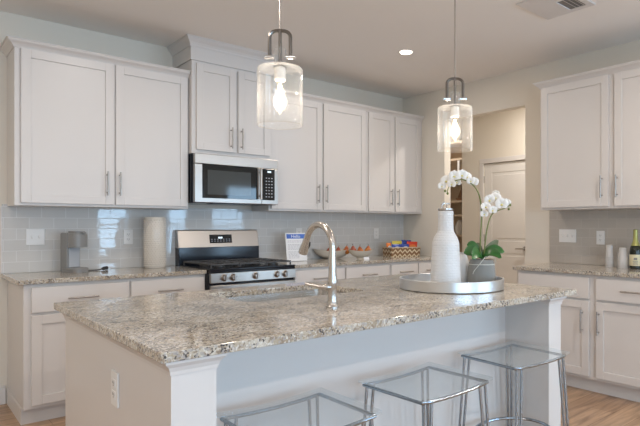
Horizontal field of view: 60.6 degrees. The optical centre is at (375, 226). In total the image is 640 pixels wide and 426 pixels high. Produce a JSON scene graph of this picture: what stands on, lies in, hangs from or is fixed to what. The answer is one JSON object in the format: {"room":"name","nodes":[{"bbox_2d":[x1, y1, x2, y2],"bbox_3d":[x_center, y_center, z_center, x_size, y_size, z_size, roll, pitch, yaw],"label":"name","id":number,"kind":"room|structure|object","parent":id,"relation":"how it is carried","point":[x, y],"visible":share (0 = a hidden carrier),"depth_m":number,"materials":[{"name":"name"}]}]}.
{"room":"kitchen","nodes":[
{"label":"kitchen","id":0,"kind":"room"},
{"bbox_2d":[0,11,402,402],"bbox_3d":[-2.365,-0.130,4.089,7.308,2.750,0.100,0,0,-42],"label":"wall","id":1,"kind":"structure","parent":0,"point":[11,24],"depth_m":4.12,"materials":[{"name":"beige paint"}]},
{"bbox_2d":[0,206,1,273],"bbox_3d":[-2.615,0.095,3.793,0.008,0.470,0.011,0,0,-42],"label":"trim","id":2,"kind":"structure","parent":1,"relation":"attached to","point":[0,206],"depth_m":3.79,"materials":[{"name":"white paint"}]},
{"bbox_2d":[0,385,5,404],"bbox_3d":[-3.788,1.180,2.745,3.196,0.130,0.015,0,0,-42],"label":"baseboard","id":3,"kind":"structure","parent":1,"relation":"attached to","point":[2,388],"depth_m":3.79,"materials":[{"name":"white paint"}]},
{"bbox_2d":[26,229,44,244],"bbox_3d":[-2.454,0.077,3.920,0.116,0.116,0.015,0,0,-42],"label":"switch plate","id":4,"kind":"object","parent":1,"relation":"attached to","point":[33,236],"visible":1,"depth_m":3.92,"materials":[{"name":"white plastic"}]},
{"bbox_2d":[0,35,190,209],"bbox_3d":[-2.049,-0.690,4.059,1.226,1.101,0.366,0,0,-42],"label":"upper cabinet","id":5,"kind":"object","parent":1,"relation":"attached to","point":[86,129],"visible":1,"depth_m":3.90,"materials":[{"name":"white paint"}]},
{"bbox_2d":[123,230,132,243],"bbox_3d":[-1.980,0.085,4.347,0.070,0.116,0.009,0,0,-42],"label":"outlet","id":6,"kind":"object","parent":1,"relation":"attached to","point":[127,234],"visible":1,"depth_m":4.34,"materials":[{"name":"white plastic"}]},
{"bbox_2d":[2,204,402,273],"bbox_3d":[-1.144,0.088,5.104,3.933,0.485,0.010,0,0,-42],"label":"backsplash","id":7,"kind":"structure","parent":1,"relation":"attached to","point":[104,227],"depth_m":4.41,"materials":[{"name":"grey tile"}]},
{"bbox_2d":[166,34,277,159],"bbox_3d":[-1.296,-1.045,4.688,0.854,0.920,0.429,0,0,-42],"label":"upper cabinet","id":8,"kind":"object","parent":1,"relation":"attached to","point":[222,81],"visible":0.92,"depth_m":4.52,"materials":[{"name":"white paint"}]},
{"bbox_2d":[188,153,277,205],"bbox_3d":[-1.265,-0.383,4.681,0.758,0.399,0.456,0,0,-42],"label":"microwave","id":9,"kind":"object","parent":8,"relation":"attached to","point":[213,179],"visible":0.97,"depth_m":4.50,"materials":[{"name":"silver metal"}]},
{"bbox_2d":[296,228,301,232],"bbox_3d":[-0.765,0.075,5.429,0.070,0.116,0.009,0,0,-42],"label":"outlet","id":10,"kind":"object","parent":1,"relation":"attached to","point":[298,230],"visible":0.34,"depth_m":5.43,"materials":[{"name":"white plastic"}]},
{"bbox_2d":[252,87,368,212],"bbox_3d":[-0.612,-0.690,5.340,1.150,1.101,0.366,0,0,-42],"label":"upper cabinet","id":11,"kind":"object","parent":1,"relation":"attached to","point":[321,158],"visible":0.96,"depth_m":5.20,"materials":[{"name":"white paint"}]},
{"bbox_2d":[374,228,378,238],"bbox_3d":[0.008,0.081,6.117,0.070,0.116,0.009,0,0,-42],"label":"outlet","id":12,"kind":"object","parent":1,"relation":"attached to","point":[376,230],"visible":1,"depth_m":6.12,"materials":[{"name":"white plastic"}]},
{"bbox_2d":[358,106,423,213],"bbox_3d":[0.130,-0.690,6.000,0.833,1.101,0.366,0,0,-42],"label":"upper cabinet","id":13,"kind":"object","parent":1,"relation":"attached to","point":[393,138],"visible":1,"depth_m":5.85,"materials":[{"name":"white paint"}]},
{"bbox_2d":[0,0,639,138],"bbox_3d":[1.085,-1.555,2.841,10.800,0.100,9.400,0,0,-42],"label":"ceiling","id":14,"kind":"structure","parent":0,"point":[356,44],"depth_m":4.17,"materials":[{"name":"white paint"}]},
{"bbox_2d":[257,0,302,124],"bbox_3d":[-0.407,-0.966,2.316,0.194,1.076,0.194,0,0,0],"label":"pendant light","id":15,"kind":"object","parent":14,"relation":"hanging from","point":[280,71],"visible":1,"depth_m":2.31,"materials":[{"name":"silver metal"}]},
{"bbox_2d":[274,66,285,81],"bbox_3d":[-0.407,-0.650,2.316,0.049,0.063,0.049,0,0,0],"label":"socket","id":16,"kind":"object","parent":15,"relation":"attached to","point":[280,71],"depth_m":2.30,"materials":[{"name":"white ceramic"}]},
{"bbox_2d":[398,49,413,54],"bbox_3d":[0.262,-1.502,4.691,0.138,0.006,0.138,0,0,-42],"label":"recessed light","id":17,"kind":"object","parent":14,"relation":"in","point":[406,51],"visible":1,"depth_m":4.68,"materials":[{"name":"white paint"}]},
{"bbox_2d":[437,0,472,150],"bbox_3d":[0.450,-0.966,3.079,0.198,1.076,0.198,0,0,0],"label":"pendant light","id":18,"kind":"object","parent":14,"relation":"hanging from","point":[454,109],"visible":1,"depth_m":3.07,"materials":[{"name":"silver metal"}]},
{"bbox_2d":[451,106,458,117],"bbox_3d":[0.450,-0.650,3.079,0.050,0.064,0.050,0,0,0],"label":"socket","id":19,"kind":"object","parent":18,"relation":"attached to","point":[454,109],"depth_m":3.06,"materials":[{"name":"white ceramic"}]},
{"bbox_2d":[516,0,595,19],"bbox_3d":[1.218,-1.500,3.670,0.400,0.010,0.360,0,0,-42],"label":"ceiling vent","id":20,"kind":"object","parent":14,"relation":"in","point":[547,9],"visible":1,"depth_m":3.69,"materials":[{"name":"white metal"}]},
{"bbox_2d":[0,384,639,425],"bbox_3d":[1.085,1.295,2.841,10.800,0.100,9.400,0,0,-42],"label":"floor","id":21,"kind":"structure","parent":0,"point":[585,407],"depth_m":3.63,"materials":[{"name":"brown wood"}]},
{"bbox_2d":[7,274,204,424],"bbox_3d":[-1.927,0.803,3.957,1.181,0.884,0.678,0,0,-42],"label":"base cabinet","id":22,"kind":"object","parent":21,"relation":"on","point":[35,329],"visible":0.41,"depth_m":3.47,"materials":[{"name":"white paint"}]},
{"bbox_2d":[2,265,206,284],"bbox_3d":[-1.945,0.346,3.953,1.211,0.029,0.642,0,0,-42],"label":"countertop","id":23,"kind":"structure","parent":22,"relation":"on","point":[29,278],"depth_m":3.75,"materials":[{"name":"stone"}]},
{"bbox_2d":[60,231,88,272],"bbox_3d":[-2.171,0.183,3.930,0.191,0.295,0.119,0,0,24],"label":"coffee maker","id":24,"kind":"object","parent":23,"relation":"on","point":[71,242],"visible":1,"depth_m":3.90,"materials":[{"name":"grey plastic"}]},
{"bbox_2d":[62,267,88,272],"bbox_3d":[-2.173,0.314,3.931,0.186,0.033,0.119,0,0,24],"label":"drip tray","id":25,"kind":"object","parent":24,"relation":"on","point":[64,269],"depth_m":3.88,"materials":[{"name":"grey plastic"}]},
{"bbox_2d":[89,266,107,270],"bbox_3d":[-2.078,0.315,4.054,0.155,0.030,0.046,0,0,-42],"label":"power cord","id":26,"kind":"object","parent":23,"relation":"on","point":[104,267],"visible":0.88,"depth_m":4.07,"materials":[{"name":"black plastic"}]},
{"bbox_2d":[143,217,166,267],"bbox_3d":[-1.768,0.128,4.352,0.173,0.405,0.171,0,0,17],"label":"canister","id":27,"kind":"object","parent":23,"relation":"on","point":[154,228],"visible":1,"depth_m":4.28,"materials":[{"name":"beige ceramic"}]},
{"bbox_2d":[175,229,295,289],"bbox_3d":[-1.169,0.638,4.570,0.758,1.215,0.749,0,0,-42],"label":"gas range","id":28,"kind":"object","parent":21,"relation":"on","point":[230,258],"visible":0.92,"depth_m":4.56,"materials":[{"name":"silver metal"}]},
{"bbox_2d":[180,258,294,273],"bbox_3d":[-1.153,0.321,4.552,0.756,0.071,0.582,0,0,-42],"label":"cooktop","id":29,"kind":"object","parent":28,"relation":"in","point":[212,265],"depth_m":4.43,"materials":[{"name":"grey metal"}]},
{"bbox_2d":[205,271,293,289],"bbox_3d":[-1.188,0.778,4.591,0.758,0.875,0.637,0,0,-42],"label":"control panel","id":30,"kind":"object","parent":28,"relation":"in","point":[208,284],"depth_m":4.19,"materials":[{"name":"silver metal"}]},
{"bbox_2d":[220,393,376,425],"bbox_3d":[-0.246,0.920,1.747,0.443,0.650,0.388,0,0,-42],"label":"bar stool","id":31,"kind":"object","parent":21,"relation":"on","point":[225,419],"visible":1,"depth_m":1.84,"materials":[{"name":"grey metal"}]},
{"bbox_2d":[62,296,566,425],"bbox_3d":[-0.193,0.803,2.583,2.066,0.884,1.235,0,0,-42],"label":"kitchen island","id":32,"kind":"object","parent":21,"relation":"on","point":[201,391],"visible":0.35,"depth_m":2.21,"materials":[{"name":"white paint"}]},
{"bbox_2d":[111,369,118,407],"bbox_3d":[-0.877,0.545,1.824,0.009,0.116,0.070,0,0,-42],"label":"outlet","id":33,"kind":"object","parent":32,"relation":"attached to","point":[114,375],"visible":1,"depth_m":1.81,"materials":[{"name":"white plastic"}]},
{"bbox_2d":[112,378,114,398],"bbox_3d":[-0.879,0.545,1.822,0.003,0.066,0.033,0,0,-42],"label":"receptacle","id":34,"kind":"object","parent":33,"relation":"attached to","point":[113,379],"depth_m":1.82,"materials":[{"name":"white plastic"}]},
{"bbox_2d":[54,274,575,363],"bbox_3d":[-0.170,0.346,2.607,2.165,0.029,1.260,0,0,-42],"label":"island countertop","id":35,"kind":"structure","parent":32,"relation":"on","point":[180,326],"depth_m":2.06,"materials":[{"name":"stone"}]},
{"bbox_2d":[227,289,344,301],"bbox_3d":[-0.439,0.453,2.740,0.730,0.185,0.465,0,0,-42],"label":"sink","id":36,"kind":"object","parent":35,"relation":"in","point":[314,292],"visible":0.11,"depth_m":2.96,"materials":[{"name":"silver metal"}]},
{"bbox_2d":[298,221,338,307],"bbox_3d":[-0.269,0.155,2.275,0.119,0.352,0.259,0,0,-42],"label":"faucet","id":37,"kind":"object","parent":35,"relation":"on","point":[330,286],"visible":1,"depth_m":2.21,"materials":[{"name":"silver metal"}]},
{"bbox_2d":[399,273,503,293],"bbox_3d":[0.406,0.303,2.927,0.558,0.056,0.558,0,0,-42],"label":"serving tray","id":38,"kind":"object","parent":35,"relation":"on","point":[420,282],"visible":0.82,"depth_m":2.69,"materials":[{"name":"silver metal"}]},
{"bbox_2d":[430,202,460,281],"bbox_3d":[0.367,0.097,2.847,0.158,0.450,0.158,0,0,-42],"label":"ceramic bottle","id":39,"kind":"object","parent":38,"relation":"on","point":[445,258],"visible":0.91,"depth_m":2.79,"materials":[{"name":"white ceramic"}]},
{"bbox_2d":[460,252,468,281],"bbox_3d":[0.492,0.235,3.056,0.084,0.175,0.084,0,0,-42],"label":"bud vase","id":40,"kind":"object","parent":38,"relation":"on","point":[464,261],"visible":0.47,"depth_m":3.02,"materials":[{"name":"white ceramic"}]},
{"bbox_2d":[438,169,510,281],"bbox_3d":[0.537,0.007,2.961,0.404,0.630,0.161,0,0,-4],"label":"potted orchid","id":41,"kind":"object","parent":38,"relation":"on","point":[479,270],"visible":0.97,"depth_m":2.93,"materials":[{"name":"white plant"}]},
{"bbox_2d":[294,263,388,282],"bbox_3d":[-0.484,0.803,5.242,1.150,0.884,0.678,0,0,-42],"label":"base cabinet","id":42,"kind":"object","parent":21,"relation":"on","point":[310,274],"visible":0.23,"depth_m":5.03,"materials":[{"name":"white paint"}]},
{"bbox_2d":[278,255,430,267],"bbox_3d":[-0.190,0.346,5.517,1.955,0.029,0.642,0,0,-42],"label":"countertop","id":43,"kind":"structure","parent":42,"relation":"on","point":[320,262],"depth_m":5.26,"materials":[{"name":"stone"}]},
{"bbox_2d":[285,233,306,260],"bbox_3d":[-0.762,0.197,5.182,0.205,0.268,0.085,0,0,-29],"label":"flyer","id":44,"kind":"object","parent":43,"relation":"on","point":[293,240],"visible":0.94,"depth_m":5.16,"materials":[{"name":"white paper"}]},
{"bbox_2d":[314,248,350,258],"bbox_3d":[-0.443,0.279,5.571,0.400,0.104,0.170,0,0,-17],"label":"fruit bowl","id":45,"kind":"object","parent":43,"relation":"on","point":[322,253],"visible":0.63,"depth_m":5.51,"materials":[{"name":"beige ceramic"}]},
{"bbox_2d":[343,246,348,253],"bbox_3d":[-0.300,0.235,5.585,0.071,0.105,0.071,0,0,-10],"label":"pear","id":46,"kind":"object","parent":45,"relation":"in","point":[346,248],"visible":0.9,"depth_m":5.56,"materials":[{"name":"brown food"}]},
{"bbox_2d":[348,249,372,258],"bbox_3d":[-0.152,0.281,5.523,0.270,0.099,0.150,0,0,-22],"label":"fruit bowl","id":47,"kind":"object","parent":43,"relation":"on","point":[359,254],"visible":0.93,"depth_m":5.47,"materials":[{"name":"beige ceramic"}]},
{"bbox_2d":[382,247,420,256],"bbox_3d":[0.287,0.279,6.014,0.389,0.104,0.217,0,0,-28],"label":"basket","id":48,"kind":"object","parent":43,"relation":"on","point":[387,251],"visible":0.8,"depth_m":5.92,"materials":[{"name":"beige wicker"}]},
{"bbox_2d":[392,241,401,243],"bbox_3d":[0.239,0.240,6.032,0.120,0.157,0.038,0,0,-22],"label":"snack bag","id":49,"kind":"object","parent":48,"relation":"in","point":[393,242],"visible":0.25,"depth_m":6.03,"materials":[{"name":"yellow plastic"}]},
{"bbox_2d":[407,241,416,246],"bbox_3d":[0.406,0.244,6.045,0.137,0.155,0.038,0,0,-20],"label":"snack bag","id":50,"kind":"object","parent":48,"relation":"in","point":[411,244],"visible":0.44,"depth_m":6.04,"materials":[{"name":"red plastic"}]},
{"bbox_2d":[389,260,430,274],"bbox_3d":[0.246,0.803,5.892,0.800,0.884,0.678,0,0,-42],"label":"base cabinet","id":51,"kind":"object","parent":21,"relation":"on","point":[410,267],"visible":0.07,"depth_m":5.59,"materials":[{"name":"white paint"}]},
{"bbox_2d":[362,366,489,425],"bbox_3d":[0.199,0.920,2.125,0.443,0.650,0.388,0,0,-43],"label":"bar stool","id":52,"kind":"object","parent":21,"relation":"on","point":[425,405],"visible":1,"depth_m":2.13,"materials":[{"name":"grey metal"}]},
{"bbox_2d":[450,140,461,251],"bbox_3d":[1.288,-0.030,8.259,0.310,2.550,1.180,0,0,-42],"label":"bookshelf","id":53,"kind":"object","parent":21,"relation":"on","point":[455,146],"visible":0.05,"depth_m":8.46,"materials":[{"name":"beige wood"}]},
{"bbox_2d":[455,220,461,234],"bbox_3d":[1.283,0.015,8.241,0.160,0.220,0.160,0,0,-42],"label":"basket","id":54,"kind":"object","parent":53,"relation":"on","point":[458,227],"visible":0.68,"depth_m":8.19,"materials":[{"name":"brown wicker"}]},
{"bbox_2d":[456,187,461,199],"bbox_3d":[1.291,-0.493,8.202,0.058,0.215,0.178,0,0,-42],"label":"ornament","id":55,"kind":"object","parent":53,"relation":"on","point":[460,193],"visible":0.45,"depth_m":8.21,"materials":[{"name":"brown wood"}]},
{"bbox_2d":[458,344,568,425],"bbox_3d":[0.655,0.920,2.579,0.443,0.650,0.388,0,0,-39],"label":"bar stool","id":56,"kind":"object","parent":21,"relation":"on","point":[511,418],"visible":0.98,"depth_m":2.58,"materials":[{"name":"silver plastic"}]},
{"bbox_2d":[517,270,639,401],"bbox_3d":[1.810,0.803,4.234,0.678,0.884,1.275,0,0,-42],"label":"base cabinet","id":57,"kind":"object","parent":21,"relation":"on","point":[600,324],"visible":0.74,"depth_m":3.97,"materials":[{"name":"white paint"}]},
{"bbox_2d":[513,263,639,277],"bbox_3d":[1.819,0.346,4.237,0.642,0.029,1.328,0,0,-42],"label":"countertop","id":58,"kind":"structure","parent":57,"relation":"on","point":[600,270],"depth_m":4.26,"materials":[{"name":"stone"}]},
{"bbox_2d":[629,229,639,268],"bbox_3d":[2.024,0.177,4.234,0.091,0.307,0.087,0,0,-42],"label":"wine bottle","id":59,"kind":"object","parent":58,"relation":"on","point":[634,252],"visible":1,"depth_m":4.21,"materials":[{"name":"green glass"}]},
{"bbox_2d":[450,137,461,141],"bbox_3d":[1.085,-0.130,8.184,3.492,2.750,1.423,0,0,-42],"label":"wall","id":60,"kind":"structure","parent":0,"point":[452,139],"depth_m":9.21,"materials":[{"name":"beige paint"}]},
{"bbox_2d":[462,108,524,260],"bbox_3d":[1.978,-0.130,6.423,0.100,2.750,2.360,0,0,-42],"label":"wall","id":61,"kind":"structure","parent":0,"point":[502,134],"depth_m":7.04,"materials":[{"name":"beige paint"}]},
{"bbox_2d":[479,154,524,283],"bbox_3d":[1.650,0.190,6.713,0.099,2.110,0.890,0,0,-42],"label":"door","id":62,"kind":"structure","parent":61,"relation":"in","point":[506,226],"depth_m":6.77,"materials":[{"name":"white paint"}]},
{"bbox_2d":[403,40,639,266],"bbox_3d":[1.582,-0.130,5.077,0.100,2.750,3.677,0,0,-42],"label":"wall","id":63,"kind":"structure","parent":0,"point":[514,90],"depth_m":5.36,"materials":[{"name":"beige paint"}]},
{"bbox_2d":[559,229,575,242],"bbox_3d":[1.706,0.085,4.836,0.015,0.116,0.162,0,0,-42],"label":"switch plate","id":64,"kind":"object","parent":63,"relation":"attached to","point":[565,235],"visible":1,"depth_m":4.83,"materials":[{"name":"white plastic"}]},
{"bbox_2d":[532,59,639,210],"bbox_3d":[1.928,-0.690,4.337,0.366,1.101,1.318,0,0,-42],"label":"upper cabinet","id":65,"kind":"object","parent":63,"relation":"attached to","point":[590,120],"visible":1,"depth_m":4.36,"materials":[{"name":"white paint"}]},
{"bbox_2d":[550,209,639,266],"bbox_3d":[2.063,0.088,4.453,0.010,0.485,1.405,0,0,-42],"label":"backsplash","id":66,"kind":"structure","parent":63,"relation":"attached to","point":[618,225],"depth_m":4.67,"materials":[{"name":"grey tile"}]},
{"bbox_2d":[596,231,604,244],"bbox_3d":[1.908,0.097,4.613,0.009,0.116,0.070,0,0,-42],"label":"outlet","id":67,"kind":"object","parent":63,"relation":"attached to","point":[600,235],"visible":1,"depth_m":4.61,"materials":[{"name":"white plastic"}]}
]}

